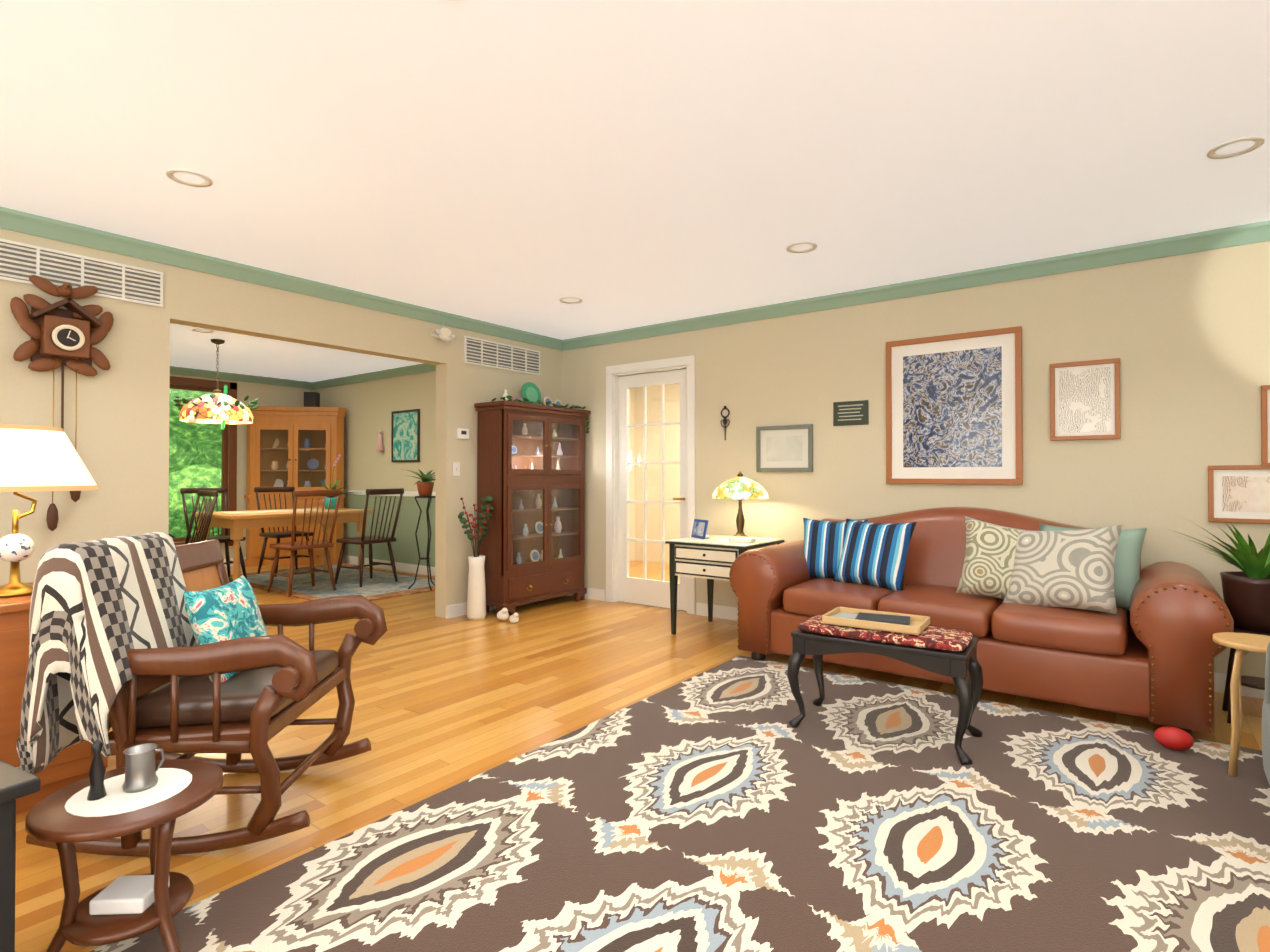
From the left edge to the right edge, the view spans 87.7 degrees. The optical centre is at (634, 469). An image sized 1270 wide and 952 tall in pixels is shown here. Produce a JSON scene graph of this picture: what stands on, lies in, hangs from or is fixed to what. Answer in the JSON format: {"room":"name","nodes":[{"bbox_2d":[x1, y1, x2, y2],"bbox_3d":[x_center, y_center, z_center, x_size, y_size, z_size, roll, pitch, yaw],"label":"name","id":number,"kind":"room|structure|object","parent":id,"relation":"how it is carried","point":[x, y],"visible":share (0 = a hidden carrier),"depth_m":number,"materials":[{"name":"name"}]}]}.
{"room":"living room","nodes":[
{"label":"living room","id":0,"kind":"room"},
{"bbox_2d":[170,374,314,558],"bbox_3d":[-5.916,-0.005,7.443,0.140,2.440,4.600,0,-1,37],"label":"wall","id":1,"kind":"structure","parent":0,"point":[272,395],"depth_m":8.52,"materials":[{"name":"paint"}]},
{"bbox_2d":[169,376,236,545],"bbox_3d":[-5.851,-0.080,7.489,0.190,2.070,2.470,0,-1,37],"label":"window","id":2,"kind":"structure","parent":1,"relation":"in","point":[229,447],"depth_m":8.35,"materials":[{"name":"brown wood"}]},
{"bbox_2d":[224,557,245,566],"bbox_3d":[-5.854,1.164,7.386,0.014,0.100,4.600,0,-1,37],"label":"baseboard","id":3,"kind":"structure","parent":1,"relation":"attached to","point":[231,559],"depth_m":8.36,"materials":[{"name":"white wood"}]},
{"bbox_2d":[170,366,313,388],"bbox_3d":[-5.830,-1.183,7.390,0.075,0.085,4.600,0,-1,37],"label":"crown molding","id":4,"kind":"structure","parent":1,"relation":"attached to","point":[233,376],"depth_m":8.43,"materials":[{"name":"green"}]},
{"bbox_2d":[0,228,561,617],"bbox_3d":[-2.932,-0.042,3.562,0.140,2.440,7.200,0,-1,37],"label":"wall","id":5,"kind":"structure","parent":0,"point":[122,449],"depth_m":3.76,"materials":[{"name":"paint"}]},
{"bbox_2d":[10,275,113,530],"bbox_3d":[-2.905,-0.328,3.369,0.136,1.280,0.409,0,-1,37],"label":"cuckoo clock","id":6,"kind":"object","parent":5,"relation":"attached to","point":[69,337],"visible":0.94,"depth_m":3.34,"materials":[{"name":"brown wood"}]},
{"bbox_2d":[0,238,162,306],"bbox_3d":[-3.065,-1.027,3.265,0.017,0.197,1.252,0,-1,37],"label":"air vent","id":7,"kind":"object","parent":5,"relation":"in","point":[21,262],"visible":0.88,"depth_m":3.47,"materials":[{"name":"white"}]},
{"bbox_2d":[0,206,561,350],"bbox_3d":[-2.825,-1.219,3.537,0.075,0.085,7.270,0,-1,37],"label":"crown molding","id":8,"kind":"structure","parent":5,"relation":"attached to","point":[40,226],"depth_m":4.04,"materials":[{"name":"green wood"}]},
{"bbox_2d":[431,323,455,341],"bbox_3d":[-1.508,-1.093,5.242,0.097,0.148,0.249,0,-1,37],"label":"ornament","id":9,"kind":"object","parent":5,"relation":"hanging from","point":[444,334],"visible":1,"depth_m":5.22,"materials":[{"name":"white ceramic"}]},
{"bbox_2d":[453,462,459,475],"bbox_3d":[-1.453,-0.004,5.390,0.018,0.115,0.070,0,-1,37],"label":"light switch","id":10,"kind":"object","parent":5,"relation":"attached to","point":[456,468],"visible":1,"depth_m":5.39,"materials":[{"name":"white plastic"}]},
{"bbox_2d":[457,428,468,438],"bbox_3d":[-1.414,-0.294,5.438,0.025,0.085,0.115,0,-1,37],"label":"thermostat","id":11,"kind":"object","parent":5,"relation":"attached to","point":[462,433],"visible":0.92,"depth_m":5.42,"materials":[{"name":"white plastic"}]},
{"bbox_2d":[446,602,495,618],"bbox_3d":[-1.106,1.150,5.842,0.014,0.100,1.345,0,-1,37],"label":"baseboard","id":12,"kind":"structure","parent":5,"relation":"attached to","point":[460,609],"depth_m":5.38,"materials":[{"name":"white"}]},
{"bbox_2d":[464,336,539,374],"bbox_3d":[-1.146,-0.991,5.807,0.017,0.222,0.862,0,-1,37],"label":"air vent","id":13,"kind":"object","parent":5,"relation":"in","point":[481,352],"visible":0.98,"depth_m":5.77,"materials":[{"name":"white"}]},
{"bbox_2d":[629,388,636,560],"bbox_3d":[-0.756,0.001,8.071,0.100,2.440,2.340,0,-1,37],"label":"wall","id":14,"kind":"structure","parent":0,"point":[632,554],"depth_m":8.95,"materials":[{"name":"beige paint"}]},
{"bbox_2d":[0,0,1269,381],"bbox_3d":[-1.239,-1.308,3.925,11.860,0.100,9.800,0,-1,37],"label":"ceiling","id":15,"kind":"structure","parent":0,"point":[612,164],"depth_m":2.56,"materials":[{"name":"white paint"}]},
{"bbox_2d":[165,168,212,186],"bbox_3d":[-1.934,-1.271,2.871,0.170,0.018,0.170,0,-1,37],"label":"recessed light","id":16,"kind":"object","parent":15,"relation":"in","point":[171,176],"visible":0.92,"depth_m":2.87,"materials":[{"name":"white"}]},
{"bbox_2d":[192,328,213,332],"bbox_3d":[-3.849,-1.243,5.894,0.170,0.018,0.170,0,-1,37],"label":"recessed light","id":17,"kind":"object","parent":15,"relation":"in","point":[195,329],"visible":0.67,"depth_m":5.88,"materials":[{"name":"white"}]},
{"bbox_2d":[173,339,258,428],"bbox_3d":[-3.976,-0.811,6.299,0.684,0.850,0.693,0,-1,37],"label":"chandelier","id":18,"kind":"object","parent":15,"relation":"hanging from","point":[216,406],"visible":1,"depth_m":6.13,"materials":[{"name":"multicoloured glass"}]},
{"bbox_2d":[559,297,582,303],"bbox_3d":[-0.472,-1.252,4.874,0.170,0.018,0.170,0,-1,37],"label":"recessed light","id":19,"kind":"object","parent":15,"relation":"in","point":[577,302],"visible":0.62,"depth_m":4.87,"materials":[{"name":"white"}]},
{"bbox_2d":[786,242,816,252],"bbox_3d":[0.943,-1.263,3.744,0.170,0.018,0.170,0,-1,37],"label":"recessed light","id":20,"kind":"object","parent":15,"relation":"in","point":[812,248],"visible":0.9,"depth_m":3.75,"materials":[{"name":"white"}]},
{"bbox_2d":[1207,136,1264,158],"bbox_3d":[2.365,-1.274,2.607,0.170,0.018,0.170,0,-1,37],"label":"recessed light","id":21,"kind":"object","parent":15,"relation":"in","point":[1258,140],"visible":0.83,"depth_m":2.60,"materials":[{"name":"white"}]},
{"bbox_2d":[15,560,1263,951],"bbox_3d":[-1.239,1.232,3.901,11.860,0.100,9.800,0,-1,37],"label":"floor","id":22,"kind":"structure","parent":0,"point":[441,704],"depth_m":3.26,"materials":[{"name":"brown wood"}]},
{"bbox_2d":[0,760,40,951],"bbox_3d":[-1.495,0.891,1.191,0.360,0.530,0.540,0,-1,27],"label":"table","id":23,"kind":"object","parent":22,"relation":"on","point":[16,783],"visible":1,"depth_m":1.32,"materials":[{"name":"black"}]},
{"bbox_2d":[0,582,107,813],"bbox_3d":[-2.484,0.805,2.089,0.540,0.720,1.240,0,-1,37],"label":"wooden cabinet","id":24,"kind":"object","parent":22,"relation":"on","point":[65,767],"visible":0.25,"depth_m":2.22,"materials":[{"name":"brown wood"}]},
{"bbox_2d":[0,424,99,597],"bbox_3d":[-2.224,0.145,2.374,0.470,0.600,0.470,0,-1,37],"label":"desk lamp","id":25,"kind":"object","parent":24,"relation":"on","point":[33,458],"visible":0.96,"depth_m":2.32,"materials":[{"name":"white fabric"}]},
{"bbox_2d":[175,490,217,545],"bbox_3d":[-4.343,0.705,6.301,0.466,1.002,0.568,0,-1,37],"label":"dining chair","id":26,"kind":"object","parent":22,"relation":"on","point":[209,493],"visible":0.38,"depth_m":6.48,"materials":[{"name":"brown wood"}]},
{"bbox_2d":[16,532,386,855],"bbox_3d":[-1.395,0.691,2.258,0.860,0.952,0.807,0,-1,-4],"label":"rocking chair","id":27,"kind":"object","parent":22,"relation":"on","point":[166,644],"visible":0.92,"depth_m":1.98,"materials":[{"name":"brown wood"}]},
{"bbox_2d":[16,532,196,774],"bbox_3d":[-1.608,0.534,2.069,0.266,0.640,0.452,0,-1,-4],"label":"blanket","id":28,"kind":"object","parent":27,"relation":"on","point":[95,605],"depth_m":1.91,"materials":[{"name":"white fabric"}]},
{"bbox_2d":[184,575,267,681],"bbox_3d":[-1.412,0.557,2.312,0.110,0.340,0.360,-18,1,-4],"label":"pillow","id":29,"kind":"object","parent":27,"relation":"on","point":[229,611],"depth_m":2.22,"materials":[{"name":"teal fabric"}]},
{"bbox_2d":[244,392,345,565],"bbox_3d":[-4.409,0.102,8.769,1.234,2.251,0.718,0,-1,-8],"label":"hutch","id":30,"kind":"object","parent":22,"relation":"on","point":[298,448],"visible":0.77,"depth_m":8.47,"materials":[{"name":"brown wood"}]},
{"bbox_2d":[227,564,434,600],"bbox_3d":[-3.235,1.208,7.200,2.680,0.010,1.500,0,-1,37],"label":"dining rug","id":31,"kind":"object","parent":22,"relation":"on","point":[381,584],"visible":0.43,"depth_m":6.97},
{"bbox_2d":[180,488,246,578],"bbox_3d":[-4.574,0.703,7.175,0.568,1.002,0.466,0,-1,37],"label":"dining chair","id":32,"kind":"object","parent":31,"relation":"on","point":[225,538],"visible":0.4,"depth_m":7.23,"materials":[{"name":"brown wood"}]},
{"bbox_2d":[191,454,372,580],"bbox_3d":[-3.672,0.509,7.075,0.950,1.383,1.574,0,-1,37],"label":"dining table","id":33,"kind":"object","parent":31,"relation":"on","point":[236,523],"visible":0.75,"depth_m":6.70,"materials":[{"name":"brown wood"}]},
{"bbox_2d":[254,487,314,576],"bbox_3d":[-4.122,0.708,7.774,0.568,1.002,0.466,0,-1,37],"label":"dining chair","id":34,"kind":"object","parent":31,"relation":"on","point":[278,535],"visible":0.73,"depth_m":7.75,"materials":[{"name":"brown wood"}]},
{"bbox_2d":[267,489,341,596],"bbox_3d":[-3.224,0.696,6.470,0.568,1.002,0.466,0,-1,37],"label":"dining chair","id":35,"kind":"object","parent":31,"relation":"on","point":[292,546],"visible":1,"depth_m":6.40,"materials":[{"name":"brown wood"}]},
{"bbox_2d":[335,488,403,586],"bbox_3d":[-2.801,0.701,6.997,0.568,1.002,0.466,0,-1,31],"label":"dining chair","id":36,"kind":"object","parent":31,"relation":"on","point":[363,539],"visible":1,"depth_m":6.93,"materials":[{"name":"brown wood"}]},
{"bbox_2d":[403,469,435,590],"bbox_3d":[-2.115,0.587,6.671,0.500,1.228,0.603,0,-1,37],"label":"plant stand","id":37,"kind":"object","parent":31,"relation":"on","point":[425,485],"visible":0.92,"depth_m":6.64,"materials":[{"name":"black metal"}]},
{"bbox_2d":[458,496,493,619],"bbox_3d":[-1.247,0.703,5.286,0.286,0.984,0.334,0,-1,37],"label":"floor vase","id":38,"kind":"object","parent":22,"relation":"on","point":[476,601],"visible":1,"depth_m":5.26,"materials":[{"name":"white ceramic"}]},
{"bbox_2d":[497,608,518,622],"bbox_3d":[-0.995,1.139,5.182,0.131,0.110,0.269,0,-1,-28],"label":"figurine","id":39,"kind":"object","parent":22,"relation":"on","point":[502,614],"visible":1,"depth_m":5.18,"materials":[{"name":"white ceramic"}]},
{"bbox_2d":[474,382,590,616],"bbox_3d":[-0.869,0.209,5.824,0.375,1.980,1.080,0,-1,37],"label":"curio cabinet","id":40,"kind":"object","parent":22,"relation":"on","point":[530,465],"visible":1,"depth_m":5.72,"materials":[{"name":"brown wood"}]},
{"bbox_2d":[90,655,1269,951],"bbox_3d":[0.843,1.156,1.779,3.180,0.012,3.620,0,-1,37],"label":"rug","id":41,"kind":"object","parent":22,"relation":"on","point":[724,807],"visible":1,"depth_m":2.03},
{"bbox_2d":[25,739,222,951],"bbox_3d":[-1.179,0.889,1.558,0.393,0.534,0.370,0,-1,20],"label":"round table","id":42,"kind":"object","parent":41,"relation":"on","point":[142,789],"visible":1,"depth_m":1.51,"materials":[{"name":"brown wood"}]},
{"bbox_2d":[787,607,983,764],"bbox_3d":[1.102,0.914,2.939,0.758,0.519,0.399,0,-1,34],"label":"bench","id":43,"kind":"object","parent":41,"relation":"on","point":[916,641],"visible":1,"depth_m":2.84,"materials":[{"name":"black wood"}]},
{"bbox_2d":[1213,632,1269,775],"bbox_3d":[2.410,0.907,2.539,0.289,0.502,0.277,0,-1,37],"label":"stool","id":44,"kind":"object","parent":41,"relation":"on","point":[1243,644],"visible":1,"depth_m":2.50,"materials":[{"name":"brown wood"}]},
{"bbox_2d":[1262,641,1269,784],"bbox_3d":[2.361,0.685,1.840,0.834,0.928,0.818,0,-1,37],"label":"armchair","id":45,"kind":"object","parent":41,"relation":"on","point":[1266,733],"visible":1,"depth_m":2.31,"materials":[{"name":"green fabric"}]},
{"bbox_2d":[665,534,783,634],"bbox_3d":[0.659,0.850,4.825,0.650,0.680,0.614,0,-1,37],"label":"side table","id":46,"kind":"object","parent":22,"relation":"on","point":[710,558],"visible":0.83,"depth_m":4.67,"materials":[{"name":"black"}]},
{"bbox_2d":[691,519,707,538],"bbox_3d":[0.501,0.438,4.881,0.095,0.140,0.190,0,-1,-24],"label":"framed picture","id":47,"kind":"object","parent":46,"relation":"on","point":[699,530],"visible":1,"depth_m":4.85,"materials":[{"name":"blue"}]},
{"bbox_2d":[712,471,768,536],"bbox_3d":[0.768,0.258,4.826,0.410,0.500,0.410,0,-1,37],"label":"lamp","id":48,"kind":"object","parent":46,"relation":"on","point":[740,487],"visible":0.96,"depth_m":4.71,"materials":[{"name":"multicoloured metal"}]},
{"bbox_2d":[729,537,755,542],"bbox_3d":[0.751,0.491,4.636,0.160,0.030,0.120,0,-1,26],"label":"books","id":49,"kind":"object","parent":46,"relation":"on","point":[743,539],"visible":0.94,"depth_m":4.59,"materials":[{"name":"white paper"}]},
{"bbox_2d":[729,507,1233,749],"bbox_3d":[1.767,0.705,3.755,2.365,0.950,1.170,0,-1,37],"label":"sofa","id":50,"kind":"object","parent":22,"relation":"on","point":[1053,611],"visible":0.98,"depth_m":3.34,"materials":[{"name":"brown leather"}]},
{"bbox_2d":[803,518,867,577],"bbox_3d":[1.288,0.520,4.318,0.420,0.420,0.140,0,-21,29],"label":"pillow","id":51,"kind":"object","parent":50,"relation":"on","point":[823,544],"depth_m":4.28,"materials":[{"name":"blue fabric"}]},
{"bbox_2d":[833,518,916,590],"bbox_3d":[1.456,0.513,4.042,0.460,0.440,0.150,-1,-25,47],"label":"pillow","id":52,"kind":"object","parent":50,"relation":"on","point":[868,555],"depth_m":3.97,"materials":[{"name":"blue fabric"}]},
{"bbox_2d":[956,516,1022,598],"bbox_3d":[2.018,0.504,3.592,0.460,0.460,0.150,10,-23,19],"label":"pillow","id":53,"kind":"object","parent":50,"relation":"on","point":[992,550],"depth_m":3.56,"materials":[{"name":"beige fabric"}]},
{"bbox_2d":[1003,525,1122,613],"bbox_3d":[2.170,0.502,3.377,0.150,0.480,0.520,37,-28,-29],"label":"pillow","id":54,"kind":"object","parent":50,"relation":"on","point":[1072,571],"depth_m":3.30,"materials":[{"name":"beige fabric"}]},
{"bbox_2d":[1039,523,1146,610],"bbox_3d":[2.390,0.508,3.487,0.480,0.440,0.140,-1,-19,43],"label":"pillow","id":55,"kind":"object","parent":50,"relation":"on","point":[1130,542],"depth_m":3.34,"materials":[{"name":"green fabric"}]},
{"bbox_2d":[1168,521,1269,723],"bbox_3d":[2.959,0.615,2.885,1.069,1.118,1.070,0,-1,37],"label":"potted plant","id":56,"kind":"object","parent":22,"relation":"on","point":[1246,593],"visible":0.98,"depth_m":3.04,"materials":[{"name":"green plant"}]},
{"bbox_2d":[637,383,679,562],"bbox_3d":[1.627,-0.002,7.826,4.200,2.440,0.100,0,-1,37],"label":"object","id":57,"kind":"structure","parent":0,"point":[655,432],"depth_m":8.76,"materials":[{"name":"beige"}]},
{"bbox_2d":[315,241,1269,677],"bbox_3d":[0.189,-0.021,5.805,11.860,2.440,0.140,0,-1,37],"label":"wall","id":58,"kind":"structure","parent":0,"point":[1184,339],"depth_m":4.13,"materials":[{"name":"paint"}]},
{"bbox_2d":[312,363,435,388],"bbox_3d":[-2.669,-1.179,7.838,4.580,0.085,0.075,0,-1,37],"label":"crown molding","id":59,"kind":"structure","parent":58,"relation":"attached to","point":[399,371],"depth_m":8.25,"materials":[{"name":"green"}]},
{"bbox_2d":[376,430,383,450],"bbox_3d":[-3.163,-0.359,8.206,0.095,0.262,0.100,0,-1,37],"label":"ornament","id":60,"kind":"object","parent":58,"relation":"attached to","point":[380,447],"visible":0.98,"depth_m":8.19,"materials":[{"name":"pink ceramic"}]},
{"bbox_2d":[343,555,434,575],"bbox_3d":[-2.643,1.168,7.835,4.560,0.100,0.014,0,-1,37],"label":"baseboard","id":61,"kind":"structure","parent":58,"relation":"attached to","point":[405,567],"depth_m":7.99,"materials":[{"name":"white wood"}]},
{"bbox_2d":[344,490,435,566],"bbox_3d":[-2.653,0.689,7.842,4.580,0.860,0.022,0,-1,37],"label":"wainscoting","id":62,"kind":"structure","parent":58,"relation":"attached to","point":[404,547],"depth_m":7.98,"materials":[{"name":"green paint"}]},
{"bbox_2d":[391,409,419,461],"bbox_3d":[-2.750,-0.401,7.923,0.550,0.620,0.024,0,-1,37],"label":"framed picture","id":63,"kind":"object","parent":58,"relation":"attached to","point":[405,435],"visible":0.98,"depth_m":7.92,"materials":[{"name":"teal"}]},
{"bbox_2d":[566,587,605,600],"bbox_3d":[-0.476,1.153,6.199,0.510,0.100,0.014,0,-1,37],"label":"baseboard","id":64,"kind":"structure","parent":58,"relation":"attached to","point":[595,594],"depth_m":6.11,"materials":[{"name":"white wood"}]},
{"bbox_2d":[606,355,695,614],"bbox_3d":[0.160,0.127,5.814,0.950,2.145,0.158,0,-1,37],"label":"door","id":65,"kind":"structure","parent":58,"relation":"attached to","point":[622,585],"depth_m":5.87,"materials":[{"name":"white wood"}]},
{"bbox_2d":[720,406,729,439],"bbox_3d":[0.722,-0.374,5.302,0.088,0.277,0.025,0,-1,37],"label":"ornament","id":66,"kind":"object","parent":58,"relation":"attached to","point":[725,419],"visible":1,"depth_m":5.30,"materials":[{"name":"brown metal"}]},
{"bbox_2d":[756,424,812,471],"bbox_3d":[1.125,-0.158,4.996,0.450,0.350,0.024,0,-1,37],"label":"picture","id":67,"kind":"object","parent":58,"relation":"attached to","point":[786,448],"visible":0.94,"depth_m":4.99,"materials":[{"name":"grey paper"}]},
{"bbox_2d":[833,400,868,425],"bbox_3d":[1.531,-0.401,4.698,0.250,0.170,0.012,0,-1,37],"label":"plaque","id":68,"kind":"object","parent":58,"relation":"attached to","point":[851,413],"visible":1,"depth_m":4.69,"materials":[{"name":"grey"}]},
{"bbox_2d":[562,220,1269,350],"bbox_3d":[2.064,-1.213,4.266,7.000,0.085,0.075,0,-1,37],"label":"crown molding","id":69,"kind":"structure","parent":58,"relation":"attached to","point":[1245,234],"depth_m":4.21,"materials":[{"name":"green wood"}]},
{"bbox_2d":[886,326,1022,484],"bbox_3d":[2.049,-0.392,4.297,0.810,0.970,0.029,0,-1,37],"label":"picture","id":70,"kind":"object","parent":58,"relation":"attached to","point":[953,408],"visible":0.98,"depth_m":4.28,"materials":[{"name":"blue paper"}]},
{"bbox_2d":[696,602,1264,698],"bbox_3d":[2.693,1.131,3.807,5.470,0.100,0.014,0,-1,37],"label":"baseboard","id":71,"kind":"structure","parent":58,"relation":"attached to","point":[719,611],"depth_m":5.22,"materials":[{"name":"white"}]},
{"bbox_2d":[1050,358,1120,440],"bbox_3d":[2.625,-0.404,3.865,0.340,0.460,0.024,0,-1,37],"label":"picture","id":72,"kind":"object","parent":58,"relation":"attached to","point":[1084,400],"visible":0.96,"depth_m":3.86,"materials":[{"name":"white paper"}]},
{"bbox_2d":[1208,465,1269,523],"bbox_3d":[3.260,0.127,3.381,0.500,0.300,0.024,0,-1,37],"label":"picture","id":73,"kind":"object","parent":58,"relation":"attached to","point":[1238,493],"visible":0.98,"depth_m":3.46,"materials":[{"name":"white paper"}]},
{"bbox_2d":[1261,385,1269,465],"bbox_3d":[3.372,-0.224,3.300,0.360,0.420,0.024,0,-1,37],"label":"picture","id":74,"kind":"object","parent":58,"relation":"attached to","point":[1265,425],"visible":0.96,"depth_m":3.39,"materials":[{"name":"brown wood"}]}
]}

